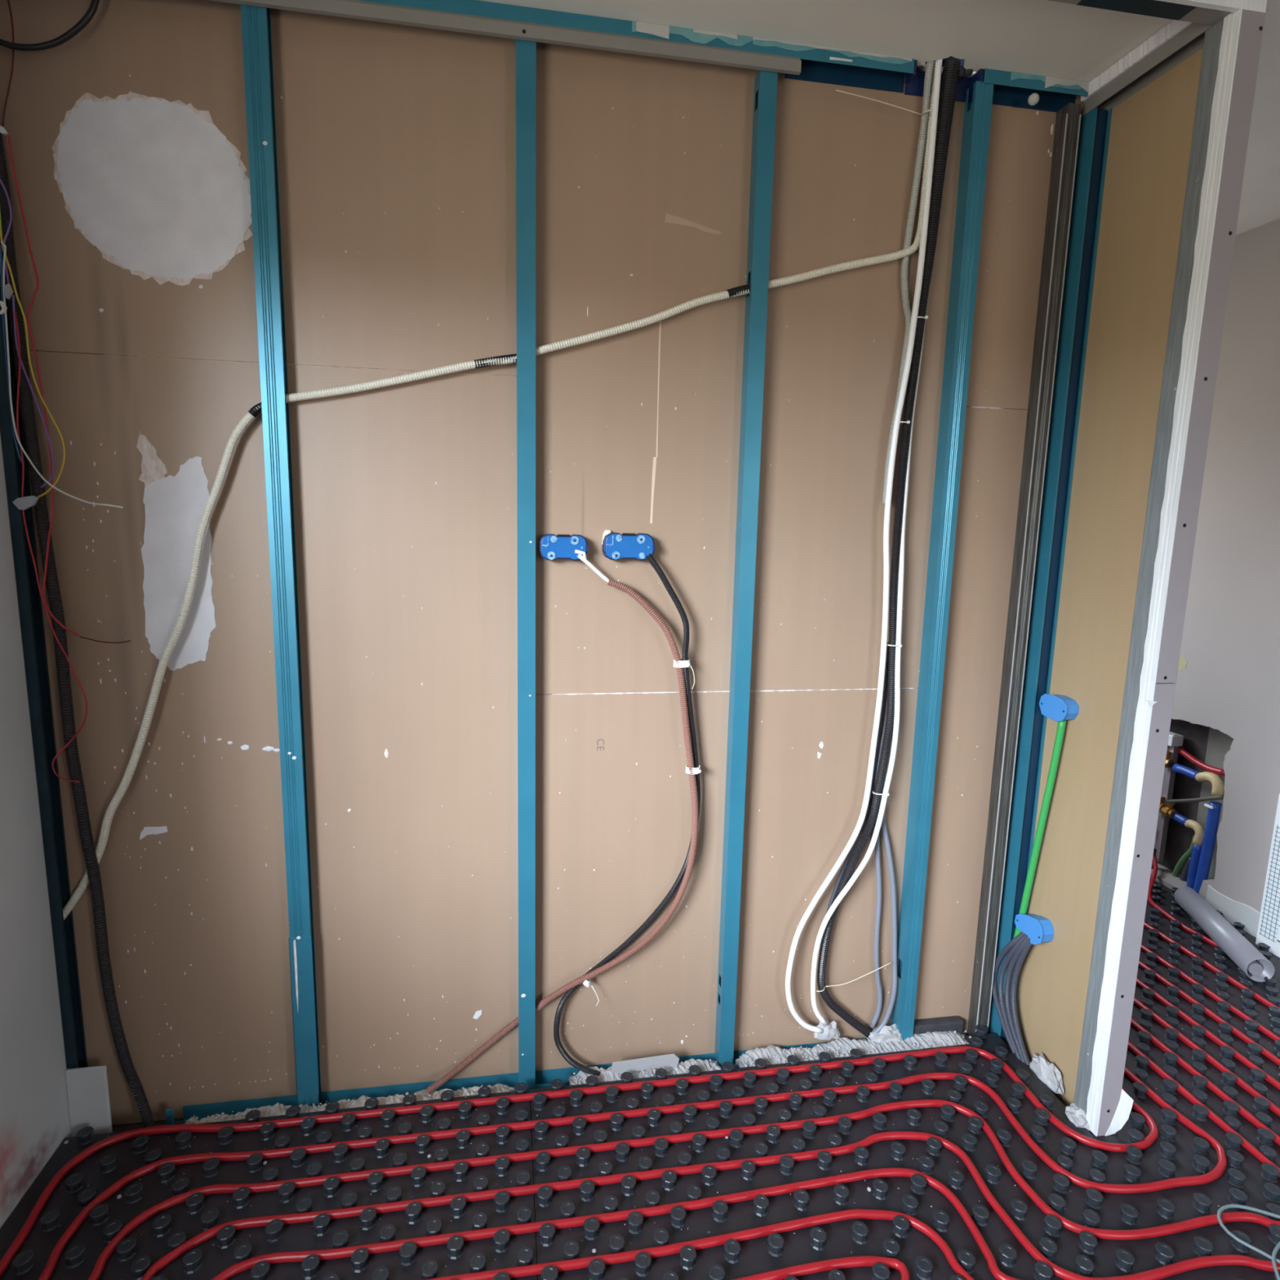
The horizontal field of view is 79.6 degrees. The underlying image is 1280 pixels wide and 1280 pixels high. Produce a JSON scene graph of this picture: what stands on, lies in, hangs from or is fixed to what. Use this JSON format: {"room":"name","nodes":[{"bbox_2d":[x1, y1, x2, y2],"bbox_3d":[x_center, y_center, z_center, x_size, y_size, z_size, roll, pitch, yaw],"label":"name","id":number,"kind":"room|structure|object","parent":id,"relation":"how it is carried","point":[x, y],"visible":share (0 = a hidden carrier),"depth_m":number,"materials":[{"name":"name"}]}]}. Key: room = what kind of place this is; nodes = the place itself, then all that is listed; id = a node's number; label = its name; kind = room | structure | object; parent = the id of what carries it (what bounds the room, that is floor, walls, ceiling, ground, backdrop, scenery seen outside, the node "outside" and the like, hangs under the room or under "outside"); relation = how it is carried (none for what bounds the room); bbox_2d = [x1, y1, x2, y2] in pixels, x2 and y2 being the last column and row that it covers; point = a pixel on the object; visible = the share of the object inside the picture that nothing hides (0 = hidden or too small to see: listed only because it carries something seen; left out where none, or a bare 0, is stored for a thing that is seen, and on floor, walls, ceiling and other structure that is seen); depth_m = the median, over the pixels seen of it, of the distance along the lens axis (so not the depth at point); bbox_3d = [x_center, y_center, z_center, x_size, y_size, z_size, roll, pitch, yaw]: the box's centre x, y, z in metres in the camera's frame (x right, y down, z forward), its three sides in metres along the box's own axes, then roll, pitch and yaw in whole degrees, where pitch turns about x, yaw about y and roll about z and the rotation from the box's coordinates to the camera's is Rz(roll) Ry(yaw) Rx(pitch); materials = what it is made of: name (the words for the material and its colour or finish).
{"room":"building under construction","nodes":[
{"label":"building under construction","id":0,"kind":"room"},
{"bbox_2d":[0,426,112,1229],"bbox_3d":[-1.083,0.211,-0.511,0.250,3.010,4.705,0,9,-10],"label":"wall","id":1,"kind":"structure","parent":0,"point":[43,1103],"depth_m":1.80,"materials":[{"name":"paint"}]},
{"bbox_2d":[111,1118,183,1132],"bbox_3d":[0.806,1.599,0.963,4.700,0.094,6.500,0,9,-10],"label":"floor","id":2,"kind":"structure","parent":0,"point":[121,1127],"depth_m":2.10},
{"bbox_2d":[0,275,88,1069],"bbox_3d":[-1.468,-0.068,1.829,0.060,2.822,0.053,0,9,-10],"label":"stud","id":3,"kind":"object","parent":2,"relation":"on","point":[29,598],"visible":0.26,"depth_m":1.87,"materials":[{"name":"blue metal"}]},
{"bbox_2d":[0,1082,537,1279],"bbox_3d":[-0.757,1.419,1.289,1.178,0.090,1.619,0,9,-10],"label":"mat","id":4,"kind":"object","parent":2,"relation":"on","point":[169,1228],"visible":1,"depth_m":1.79,"materials":[{"name":"black plastic"}]},
{"bbox_2d":[0,1045,1158,1276],"bbox_3d":[0.028,1.293,2.008,3.855,0.019,1.558,-5,11,-36],"label":"pipe","id":5,"kind":"object","parent":4,"relation":"on","point":[1152,1137],"visible":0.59,"depth_m":2.06,"materials":[{"name":"plastic"}]},
{"bbox_2d":[37,1066,1226,1279],"bbox_3d":[0.181,1.307,1.943,3.887,0.019,1.631,-6,11,-38],"label":"pipe","id":6,"kind":"object","parent":4,"relation":"on","point":[1218,1171],"visible":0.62,"depth_m":1.97,"materials":[{"name":"plastic"}]},
{"bbox_2d":[87,1040,1279,1279],"bbox_3d":[0.353,1.321,1.876,3.930,0.019,1.744,-6,12,-40],"label":"pipe","id":7,"kind":"object","parent":4,"relation":"on","point":[1237,1216],"visible":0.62,"depth_m":1.88,"materials":[{"name":"plastic"}]},
{"bbox_2d":[1217,1204,1279,1279],"bbox_3d":[1.452,1.345,1.728,0.245,0.013,0.191,0,9,-10],"label":"loose cable","id":8,"kind":"object","parent":7,"relation":"on","point":[1273,1257],"visible":1,"depth_m":1.74,"materials":[{"name":"grey plastic"}]},
{"bbox_2d":[210,996,1279,1279],"bbox_3d":[0.670,1.339,1.807,3.982,0.019,1.855,-7,12,-43],"label":"pipe","id":9,"kind":"object","parent":4,"relation":"on","point":[577,1221],"visible":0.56,"depth_m":1.76,"materials":[{"name":"plastic"}]},
{"bbox_2d":[420,977,1279,1279],"bbox_3d":[0.858,1.348,1.776,1.884,0.019,4.002,10,12,43],"label":"pipe","id":10,"kind":"object","parent":4,"relation":"on","point":[798,1224],"visible":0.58,"depth_m":1.72,"materials":[{"name":"plastic"}]},
{"bbox_2d":[731,960,1279,1279],"bbox_3d":[0.578,1.282,2.157,2.766,0.019,3.000,0,9,-10],"label":"pipe","id":11,"kind":"object","parent":4,"relation":"on","point":[862,1260],"visible":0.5,"depth_m":1.67,"materials":[{"name":"plastic"}]},
{"bbox_2d":[165,1037,867,1124],"bbox_3d":[-0.217,1.284,2.264,2.140,0.076,0.055,0,9,-10],"label":"track","id":12,"kind":"object","parent":2,"relation":"on","point":[544,1078],"visible":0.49,"depth_m":2.21,"materials":[{"name":"blue metal"}]},
{"bbox_2d":[240,4,322,1106],"bbox_3d":[-0.889,-0.059,1.933,0.057,2.797,0.052,0,9,-10],"label":"stud","id":13,"kind":"object","parent":12,"relation":"on","point":[256,32],"visible":0.88,"depth_m":1.88,"materials":[{"name":"blue metal"}]},
{"bbox_2d":[184,1083,515,1124],"bbox_3d":[-0.787,1.304,2.122,0.882,0.073,0.070,0,9,-10],"label":"rubble","id":14,"kind":"object","parent":12,"relation":"on","point":[275,1110],"visible":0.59,"depth_m":2.11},
{"bbox_2d":[515,39,536,1085],"bbox_3d":[-0.301,-0.051,2.037,0.047,2.774,0.049,0,9,-10],"label":"stud","id":15,"kind":"object","parent":12,"relation":"on","point":[526,51],"visible":0.93,"depth_m":1.98,"materials":[{"name":"blue metal"}]},
{"bbox_2d":[568,1058,721,1085],"bbox_3d":[0.016,1.293,2.263,0.452,0.070,0.077,0,9,-10],"label":"rubble","id":16,"kind":"object","parent":12,"relation":"on","point":[605,1075],"visible":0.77,"depth_m":2.25,"materials":[{"name":"grey"}]},
{"bbox_2d":[610,1053,679,1073],"bbox_3d":[0.015,1.246,2.253,0.204,0.062,0.016,0,9,-10],"label":"board offcut","id":17,"kind":"object","parent":16,"relation":"on","point":[672,1060],"visible":1,"depth_m":2.25,"materials":[{"name":"grey paint"}]},
{"bbox_2d":[714,70,777,1066],"bbox_3d":[0.286,-0.050,2.140,0.045,2.767,0.048,0,9,-10],"label":"stud","id":18,"kind":"object","parent":12,"relation":"on","point":[765,97],"visible":0.91,"depth_m":2.09,"materials":[{"name":"blue metal"}]},
{"bbox_2d":[62,60,935,920],"bbox_3d":[-0.363,-0.396,1.971,2.278,2.303,0.044,0,9,-10],"label":"conduit","id":19,"kind":"object","parent":18,"relation":"attached to","point":[256,410],"visible":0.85,"depth_m":1.91,"materials":[{"name":"beige"}]},
{"bbox_2d":[891,80,993,1039],"bbox_3d":[0.862,-0.070,2.236,0.050,2.802,0.048,0,9,-10],"label":"stud","id":20,"kind":"object","parent":12,"relation":"on","point":[977,113],"visible":0.88,"depth_m":2.18,"materials":[{"name":"blue metal"}]},
{"bbox_2d":[529,1048,1099,1279],"bbox_3d":[0.416,1.414,1.491,1.198,0.090,1.619,0,9,-10],"label":"mat","id":21,"kind":"object","parent":2,"relation":"on","point":[923,1259],"visible":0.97,"depth_m":1.87,"materials":[{"name":"black plastic"}]},
{"bbox_2d":[140,1017,1279,1279],"bbox_3d":[0.519,1.333,1.825,3.971,0.019,1.820,-7,12,-42],"label":"pipe","id":22,"kind":"object","parent":21,"relation":"on","point":[1188,1264],"visible":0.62,"depth_m":1.80,"materials":[{"name":"plastic"}]},
{"bbox_2d":[734,1030,971,1067],"bbox_3d":[0.673,1.284,2.380,0.777,0.074,0.086,0,9,-10],"label":"plaster","id":23,"kind":"object","parent":2,"relation":"on","point":[841,1046],"visible":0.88,"depth_m":2.37,"materials":[{"name":"grey"}]},
{"bbox_2d":[813,1018,839,1039],"bbox_3d":[0.580,1.204,2.385,0.088,0.055,0.046,0,9,-10],"label":"lump","id":24,"kind":"object","parent":23,"relation":"on","point":[830,1031],"visible":0.87,"depth_m":2.37,"materials":[{"name":"grey"}]},
{"bbox_2d":[866,1023,901,1043],"bbox_3d":[0.780,1.235,2.418,0.132,0.052,0.042,0,9,-10],"label":"lump","id":25,"kind":"object","parent":23,"relation":"on","point":[891,1033],"visible":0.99,"depth_m":2.40,"materials":[{"name":"grey"}]},
{"bbox_2d":[913,1015,964,1034],"bbox_3d":[0.950,1.261,2.472,0.178,0.080,0.034,0,9,-10],"label":"strip","id":26,"kind":"object","parent":2,"relation":"on","point":[955,1023],"visible":0.41,"depth_m":2.46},
{"bbox_2d":[966,102,1080,1035],"bbox_3d":[1.122,-0.059,2.281,0.039,2.777,0.052,0,9,-10],"label":"stud","id":27,"kind":"object","parent":2,"relation":"on","point":[1068,119],"visible":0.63,"depth_m":2.23,"materials":[{"name":"metal"}]},
{"bbox_2d":[987,106,1111,1047],"bbox_3d":[1.192,-0.049,2.277,0.046,2.762,0.067,0,9,-10],"label":"stud","id":28,"kind":"object","parent":2,"relation":"on","point":[1095,126],"visible":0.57,"depth_m":2.21,"materials":[{"name":"blue metal"}]},
{"bbox_2d":[921,1008,1279,1279],"bbox_3d":[1.593,1.404,1.720,1.199,0.090,1.668,0,9,-10],"label":"mat","id":29,"kind":"object","parent":2,"relation":"on","point":[1178,1151],"visible":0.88,"depth_m":2.00,"materials":[{"name":"black plastic"}]},
{"bbox_2d":[1029,1053,1063,1094],"bbox_3d":[1.197,1.264,2.263,0.050,0.065,0.134,0,9,-10],"label":"lump","id":30,"kind":"object","parent":29,"relation":"on","point":[1047,1073],"visible":1,"depth_m":2.24,"materials":[{"name":"grey"}]},
{"bbox_2d":[1065,1102,1089,1130],"bbox_3d":[1.202,1.297,2.100,0.060,0.045,0.076,-4,10,-29],"label":"lump","id":31,"kind":"object","parent":29,"relation":"on","point":[1077,1115],"visible":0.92,"depth_m":2.09,"materials":[{"name":"grey"}]},
{"bbox_2d":[1140,944,1279,1040],"bbox_3d":[2.024,1.267,2.457,0.018,0.019,2.900,0,9,-10],"label":"pipe","id":32,"kind":"object","parent":29,"relation":"on","point":[1273,1036],"visible":0.34,"depth_m":2.65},
{"bbox_2d":[1172,835,1194,876],"bbox_3d":[2.488,1.042,3.515,0.026,0.342,0.106,0,9,-10],"label":"tube","id":33,"kind":"object","parent":2,"relation":"on","point":[1185,856],"visible":0.57,"depth_m":3.51,"materials":[{"name":"green"}]},
{"bbox_2d":[1179,856,1191,880],"bbox_3d":[2.490,1.085,3.502,0.024,0.215,0.056,0,9,-10],"label":"tube","id":34,"kind":"object","parent":2,"relation":"on","point":[1184,876],"visible":0.41,"depth_m":3.50,"materials":[{"name":"grey plastic"}]},
{"bbox_2d":[1129,877,1279,1029],"bbox_3d":[1.759,1.166,3.255,1.337,0.090,1.462,0,9,-10],"label":"mat","id":35,"kind":"object","parent":2,"relation":"on","point":[1217,983],"visible":0.18,"depth_m":2.80,"materials":[{"name":"black plastic"}]},
{"bbox_2d":[25,1023,1270,1279],"bbox_3d":[0.492,1.245,2.424,4.037,0.010,1.761,0,9,-10],"label":"crumbs","id":36,"kind":"object","parent":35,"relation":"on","point":[868,1188],"visible":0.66,"depth_m":1.91,"materials":[{"name":"grey"}]},
{"bbox_2d":[1146,849,1217,946],"bbox_3d":[2.280,1.074,3.328,0.140,0.147,0.734,4,9,14],"label":"pipe","id":37,"kind":"object","parent":35,"relation":"on","point":[1154,873],"visible":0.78,"depth_m":3.27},
{"bbox_2d":[1143,922,1279,1008],"bbox_3d":[2.197,1.270,2.462,0.062,0.019,2.852,0,9,-10],"label":"pipe","id":38,"kind":"object","parent":35,"relation":"on","point":[1209,966],"visible":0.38,"depth_m":2.82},
{"bbox_2d":[1173,886,1275,982],"bbox_3d":[2.280,1.141,3.022,0.092,0.092,0.567,3,9,12],"label":"tube","id":39,"kind":"object","parent":35,"relation":"on","point":[1230,940],"visible":1,"depth_m":2.93,"materials":[{"name":"plastic"}]},
{"bbox_2d":[1256,1005,1279,1029],"bbox_3d":[2.433,1.404,1.840,0.493,0.090,1.618,0,9,-10],"label":"mat","id":40,"kind":"object","parent":2,"relation":"on","point":[1273,1020],"visible":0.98,"depth_m":2.56,"materials":[{"name":"black plastic"}]},
{"bbox_2d":[1255,793,1279,957],"bbox_3d":[2.498,0.939,2.674,0.041,0.620,0.625,0,9,-10],"label":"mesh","id":41,"kind":"object","parent":40,"relation":"on","point":[1268,926],"visible":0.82,"depth_m":2.95,"materials":[{"name":"white"}]},
{"bbox_2d":[1258,824,1279,942],"bbox_3d":[2.432,0.932,2.938,0.001,0.450,0.065,0,9,-10],"label":"print","id":42,"kind":"object","parent":41,"relation":"attached to","point":[1269,917],"depth_m":2.95},
{"bbox_2d":[0,0,1088,1124],"bbox_3d":[-0.232,-0.128,1.928,3.000,3.160,0.528,0,9,-10],"label":"wall","id":43,"kind":"structure","parent":0,"point":[396,144],"depth_m":2.02,"materials":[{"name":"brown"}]},
{"bbox_2d":[0,132,155,1127],"bbox_3d":[-1.351,0.081,1.861,0.186,2.448,0.049,2,9,4],"label":"conduit","id":44,"kind":"object","parent":43,"relation":"attached to","point":[25,397],"visible":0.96,"depth_m":1.85,"materials":[{"name":"plastic"}]},
{"bbox_2d":[0,178,12,284],"bbox_3d":[-1.384,-0.898,1.681,0.025,0.225,0.004,0,9,-10],"label":"wire","id":45,"kind":"object","parent":44,"relation":"hanging from","point":[1,181],"visible":1,"depth_m":1.68,"materials":[{"name":"purple"}]},
{"bbox_2d":[4,283,13,299],"bbox_3d":[-1.389,-0.767,1.691,0.015,0.032,0.008,0,9,-10],"label":"connector","id":46,"kind":"object","parent":45,"relation":"attached to","point":[8,291],"visible":1,"depth_m":1.69,"materials":[{"name":"grey"}]},
{"bbox_2d":[12,294,54,488],"bbox_3d":[-1.369,-0.556,1.736,0.056,0.420,0.004,0,9,-10],"label":"wire","id":47,"kind":"object","parent":46,"relation":"hanging from","point":[13,295],"visible":1,"depth_m":1.74,"materials":[{"name":"purple"}]},
{"bbox_2d":[0,244,24,463],"bbox_3d":[-1.415,-0.635,1.722,0.021,0.470,0.004,0,9,-10],"label":"wire","id":48,"kind":"object","parent":44,"relation":"hanging from","point":[1,250],"visible":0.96,"depth_m":1.72,"materials":[{"name":"blue"}]},
{"bbox_2d":[0,225,65,497],"bbox_3d":[-1.359,-0.628,1.723,0.092,0.611,0.004,0,9,-10],"label":"wire","id":49,"kind":"object","parent":44,"relation":"hanging from","point":[1,236],"visible":1,"depth_m":1.72,"materials":[{"name":"yellow"}]},
{"bbox_2d":[6,133,79,635],"bbox_3d":[-1.361,-0.549,1.743,0.069,1.094,0.004,0,9,-10],"label":"wire","id":50,"kind":"object","parent":44,"relation":"hanging from","point":[7,135],"visible":1,"depth_m":1.73,"materials":[{"name":"red"}]},
{"bbox_2d":[13,311,87,782],"bbox_3d":[-1.375,-0.190,1.792,0.098,1.091,0.003,0,9,-10],"label":"wire","id":51,"kind":"object","parent":44,"relation":"hanging from","point":[15,313],"visible":1,"depth_m":1.79,"materials":[{"name":"red"}]},
{"bbox_2d":[0,301,7,314],"bbox_3d":[-1.400,-0.730,1.688,0.015,0.028,0.006,0,9,-10],"label":"connector","id":52,"kind":"object","parent":51,"relation":"attached to","point":[2,304],"visible":1,"depth_m":1.69,"materials":[{"name":"white"}]},
{"bbox_2d":[12,495,38,510],"bbox_3d":[-1.408,-0.315,1.761,0.050,0.033,0.009,0,9,-10],"label":"connector","id":53,"kind":"object","parent":51,"relation":"attached to","point":[22,503],"visible":1,"depth_m":1.76,"materials":[{"name":"grey"}]},
{"bbox_2d":[0,241,123,508],"bbox_3d":[-1.309,-0.589,1.735,0.213,0.570,0.004,0,9,-10],"label":"wire","id":54,"kind":"object","parent":44,"relation":"hanging from","point":[2,242],"visible":1,"depth_m":1.73,"materials":[{"name":"white"}]},
{"bbox_2d":[539,533,588,560],"bbox_3d":[-0.201,-0.244,2.025,0.127,0.068,0.047,0,9,-10],"label":"box","id":55,"kind":"object","parent":43,"relation":"attached to","point":[552,547],"visible":0.98,"depth_m":2.00,"materials":[{"name":"blue"}]},
{"bbox_2d":[426,549,698,1094],"bbox_3d":[-0.211,0.516,2.127,0.765,1.525,0.064,0,9,-10],"label":"conduit","id":56,"kind":"object","parent":55,"relation":"attached to","point":[628,590],"visible":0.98,"depth_m":2.19,"materials":[{"name":"brown"}]},
{"bbox_2d":[582,973,599,1005],"bbox_3d":[-0.146,1.015,2.219,0.049,0.092,0.029,6,10,26],"label":"cable tie","id":57,"kind":"object","parent":56,"relation":"attached to","point":[587,983],"visible":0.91,"depth_m":2.21,"materials":[{"name":"white"}]},
{"bbox_2d":[553,553,700,1075],"bbox_3d":[-0.030,0.520,2.157,0.417,1.520,0.058,0,9,-11],"label":"conduit","id":58,"kind":"object","parent":56,"relation":"attached to","point":[566,1055],"visible":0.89,"depth_m":2.22,"materials":[{"name":"plastic"}]},
{"bbox_2d":[673,658,689,667],"bbox_3d":[0.115,0.064,2.107,0.045,0.019,0.028,2,9,3],"label":"cable tie","id":59,"kind":"object","parent":56,"relation":"attached to","point":[683,664],"visible":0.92,"depth_m":2.10,"materials":[{"name":"white"}]},
{"bbox_2d":[685,664,701,773],"bbox_3d":[0.151,0.219,2.141,0.046,0.314,0.038,0,9,-10],"label":"cable tie","id":60,"kind":"object","parent":56,"relation":"attached to","point":[697,770],"visible":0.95,"depth_m":2.15,"materials":[{"name":"white"}]},
{"bbox_2d":[601,529,655,560],"bbox_3d":[-0.030,-0.253,2.053,0.139,0.079,0.047,0,9,-10],"label":"box","id":61,"kind":"object","parent":43,"relation":"attached to","point":[615,546],"visible":0.99,"depth_m":2.03,"materials":[{"name":"blue"}]},
{"bbox_2d":[882,60,934,503],"bbox_3d":[0.722,-0.960,2.070,0.064,1.169,0.040,0,9,-10],"label":"conduit","id":62,"kind":"object","parent":43,"relation":"attached to","point":[930,64],"visible":0.75,"depth_m":2.05,"materials":[{"name":"grey"}]},
{"bbox_2d":[1048,0,1266,25],"bbox_3d":[-0.013,-1.389,1.432,2.726,0.105,0.066,0,9,-10],"label":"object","id":63,"kind":"structure","parent":43,"relation":"attached to","point":[1211,12],"depth_m":1.63,"materials":[{"name":"paint"}]},
{"bbox_2d":[477,0,1173,82],"bbox_3d":[-0.139,-1.454,1.643,2.900,0.012,0.500,0,9,-10],"label":"ceiling","id":64,"kind":"structure","parent":0,"point":[1042,37],"depth_m":1.82,"materials":[{"name":"paint"}]},
{"bbox_2d":[208,0,983,102],"bbox_3d":[-0.260,-1.505,1.766,2.344,0.212,0.136,0,9,-10],"label":"ceiling track","id":65,"kind":"object","parent":64,"relation":"attached to","point":[823,64],"depth_m":1.83,"materials":[{"name":"blue metal"}]},
{"bbox_2d":[0,0,99,51],"bbox_3d":[-1.298,-1.363,1.641,0.280,0.194,0.012,0,9,-10],"label":"cable loop","id":66,"kind":"object","parent":65,"relation":"hanging from","point":[83,22],"visible":1,"depth_m":1.66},
{"bbox_2d":[1,0,14,127],"bbox_3d":[-1.368,-1.255,1.657,0.042,0.278,0.003,0,9,-10],"label":"wire","id":67,"kind":"object","parent":66,"relation":"hanging from","point":[8,2],"visible":1,"depth_m":1.66,"materials":[{"name":"red"}]},
{"bbox_2d":[785,58,942,1033],"bbox_3d":[0.607,-0.159,2.157,0.286,2.778,0.018,0,9,-10],"label":"cable","id":68,"kind":"object","parent":64,"relation":"hanging from","point":[938,67],"visible":0.98,"depth_m":2.15,"materials":[{"name":"white plastic"}]},
{"bbox_2d":[835,89,932,116],"bbox_3d":[0.626,-1.376,1.977,0.269,0.035,0.036,0,9,-10],"label":"cable tie","id":69,"kind":"object","parent":68,"relation":"attached to","point":[836,90],"visible":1,"depth_m":1.97,"materials":[{"name":"beige"}]},
{"bbox_2d":[810,293,928,1026],"bbox_3d":[0.670,-0.158,2.175,0.260,2.713,0.039,0,9,-10],"label":"cable","id":70,"kind":"object","parent":64,"relation":"hanging from","point":[900,584],"visible":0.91,"depth_m":2.25,"materials":[{"name":"white plastic"}]},
{"bbox_2d":[815,962,891,991],"bbox_3d":[0.653,1.031,2.361,0.242,0.077,0.028,0,9,-10],"label":"cable tie","id":71,"kind":"object","parent":70,"relation":"attached to","point":[890,962],"visible":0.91,"depth_m":2.36,"materials":[{"name":"beige"}]},
{"bbox_2d":[817,56,960,1038],"bbox_3d":[0.686,-0.149,2.187,0.236,2.838,0.041,0,9,-10],"label":"conduit","id":72,"kind":"object","parent":64,"relation":"hanging from","point":[951,68],"visible":0.92,"depth_m":2.14,"materials":[{"name":"plastic"}]},
{"bbox_2d":[887,643,902,647],"bbox_3d":[0.727,0.014,2.210,0.036,0.007,0.044,0,9,-10],"label":"cable tie","id":73,"kind":"object","parent":72,"relation":"attached to","point":[899,645],"visible":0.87,"depth_m":2.19,"materials":[{"name":"white"}]},
{"bbox_2d":[825,642,888,915],"bbox_3d":[0.639,0.548,2.308,0.159,1.093,0.011,0,9,-10],"label":"cable","id":74,"kind":"object","parent":73,"relation":"hanging from","point":[845,864],"visible":0.63,"depth_m":2.29,"materials":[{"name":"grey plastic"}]},
{"bbox_2d":[869,686,888,1028],"bbox_3d":[0.735,0.607,2.329,0.080,1.253,0.014,0,9,-10],"label":"cable","id":75,"kind":"object","parent":73,"relation":"hanging from","point":[878,877],"visible":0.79,"depth_m":2.36,"materials":[{"name":"grey plastic"}]},
{"bbox_2d":[871,765,897,1033],"bbox_3d":[0.764,0.618,2.329,0.099,1.272,0.034,0,9,-10],"label":"cable","id":76,"kind":"object","parent":73,"relation":"hanging from","point":[892,882],"visible":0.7,"depth_m":2.37,"materials":[{"name":"grey plastic"}]},
{"bbox_2d":[915,65,973,79],"bbox_3d":[0.781,-1.485,1.997,0.175,0.037,0.030,0,9,-7],"label":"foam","id":77,"kind":"object","parent":64,"relation":"attached to","point":[962,71],"visible":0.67,"depth_m":1.99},
{"bbox_2d":[971,68,1088,112],"bbox_3d":[1.039,-1.446,2.035,0.305,0.073,0.068,0,9,-10],"label":"ceiling track","id":78,"kind":"object","parent":64,"relation":"attached to","point":[1011,89],"visible":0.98,"depth_m":2.04,"materials":[{"name":"blue metal"}]},
{"bbox_2d":[1016,0,1265,1137],"bbox_3d":[1.091,-0.183,2.918,0.109,2.900,2.233,0,9,-10],"label":"wall","id":79,"kind":"structure","parent":0,"point":[1180,102],"depth_m":1.97,"materials":[{"name":"paint"}]},
{"bbox_2d":[1014,913,1053,944],"bbox_3d":[1.191,0.866,2.320,0.045,0.086,0.123,0,9,-10],"label":"box","id":80,"kind":"object","parent":79,"relation":"attached to","point":[1040,930],"visible":1,"depth_m":2.29,"materials":[{"name":"blue"}]},
{"bbox_2d":[991,932,1024,1054],"bbox_3d":[1.154,1.074,2.395,0.039,0.385,0.146,0,9,-10],"label":"conduit","id":81,"kind":"object","parent":80,"relation":"attached to","point":[1007,948],"visible":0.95,"depth_m":2.41,"materials":[{"name":"grey plastic"}]},
{"bbox_2d":[997,933,1026,1059],"bbox_3d":[1.160,1.081,2.375,0.034,0.396,0.135,0,9,-10],"label":"conduit","id":82,"kind":"object","parent":80,"relation":"attached to","point":[1006,962],"visible":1,"depth_m":2.40,"materials":[{"name":"grey plastic"}]},
{"bbox_2d":[1004,935,1028,1062],"bbox_3d":[1.166,1.083,2.353,0.032,0.396,0.123,0,9,-10],"label":"conduit","id":83,"kind":"object","parent":80,"relation":"attached to","point":[1012,963],"visible":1,"depth_m":2.38,"materials":[{"name":"grey plastic"}]},
{"bbox_2d":[1009,937,1032,1065],"bbox_3d":[1.172,1.085,2.341,0.025,0.401,0.112,0,9,-10],"label":"conduit","id":84,"kind":"object","parent":80,"relation":"attached to","point":[1023,955],"visible":0.98,"depth_m":2.36,"materials":[{"name":"grey plastic"}]},
{"bbox_2d":[1039,693,1079,721],"bbox_3d":[1.206,0.194,2.212,0.045,0.071,0.113,0,9,-10],"label":"box","id":85,"kind":"object","parent":79,"relation":"attached to","point":[1058,708],"visible":1,"depth_m":2.19,"materials":[{"name":"blue"}]},
{"bbox_2d":[1009,720,1066,991],"bbox_3d":[1.184,0.747,2.332,0.020,1.073,0.137,0,9,-10],"label":"conduit","id":86,"kind":"object","parent":85,"relation":"attached to","point":[1061,724],"visible":0.66,"depth_m":2.27,"materials":[{"name":"green"}]},
{"bbox_2d":[1150,222,1279,937],"bbox_3d":[2.885,0.144,1.089,0.166,2.900,6.500,0,9,-10],"label":"wall","id":87,"kind":"structure","parent":0,"point":[1226,708],"depth_m":3.14,"materials":[{"name":"paint"}]},
{"bbox_2d":[1154,731,1183,862],"bbox_3d":[2.431,0.728,3.644,0.076,0.614,0.280,0,9,-10],"label":"pipe manifold","id":88,"kind":"object","parent":87,"relation":"attached to","point":[1175,740],"visible":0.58,"depth_m":3.56,"materials":[{"name":"silver metal"}]},
{"bbox_2d":[1166,795,1223,803],"bbox_3d":[2.451,0.705,3.396,0.018,0.135,0.267,0,9,-10],"label":"support rod","id":89,"kind":"object","parent":88,"relation":"attached to","point":[1218,797],"visible":0.97,"depth_m":3.38,"materials":[{"name":"grey"}]},
{"bbox_2d":[1177,747,1225,776],"bbox_3d":[2.490,0.539,3.403,0.027,0.062,0.237,0,9,-10],"label":"pipe","id":90,"kind":"object","parent":88,"relation":"attached to","point":[1182,751],"visible":0.96,"depth_m":3.40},
{"bbox_2d":[1168,812,1204,888],"bbox_3d":[2.457,0.966,3.486,0.038,0.342,0.192,0,9,-10],"label":"pipe","id":91,"kind":"object","parent":87,"relation":"attached to","point":[1199,830],"visible":0.84,"depth_m":3.41,"materials":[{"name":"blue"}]},
{"bbox_2d":[1172,764,1224,893],"bbox_3d":[2.465,0.845,3.436,0.050,0.562,0.238,0,9,-10],"label":"pipe","id":92,"kind":"object","parent":87,"relation":"attached to","point":[1215,807],"visible":0.91,"depth_m":3.34,"materials":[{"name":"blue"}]},
{"bbox_2d":[1235,217,1279,239],"bbox_3d":[2.518,-1.579,2.700,0.004,0.014,1.100,0,9,-10],"label":"trim","id":93,"kind":"structure","parent":87,"relation":"attached to","point":[1277,220],"depth_m":3.05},
{"bbox_2d":[1235,0,1279,235],"bbox_3d":[0.822,-1.367,0.488,4.600,0.180,6.500,0,9,-10],"label":"ceiling","id":94,"kind":"structure","parent":0,"point":[1260,202],"depth_m":2.39,"materials":[{"name":"paint"}]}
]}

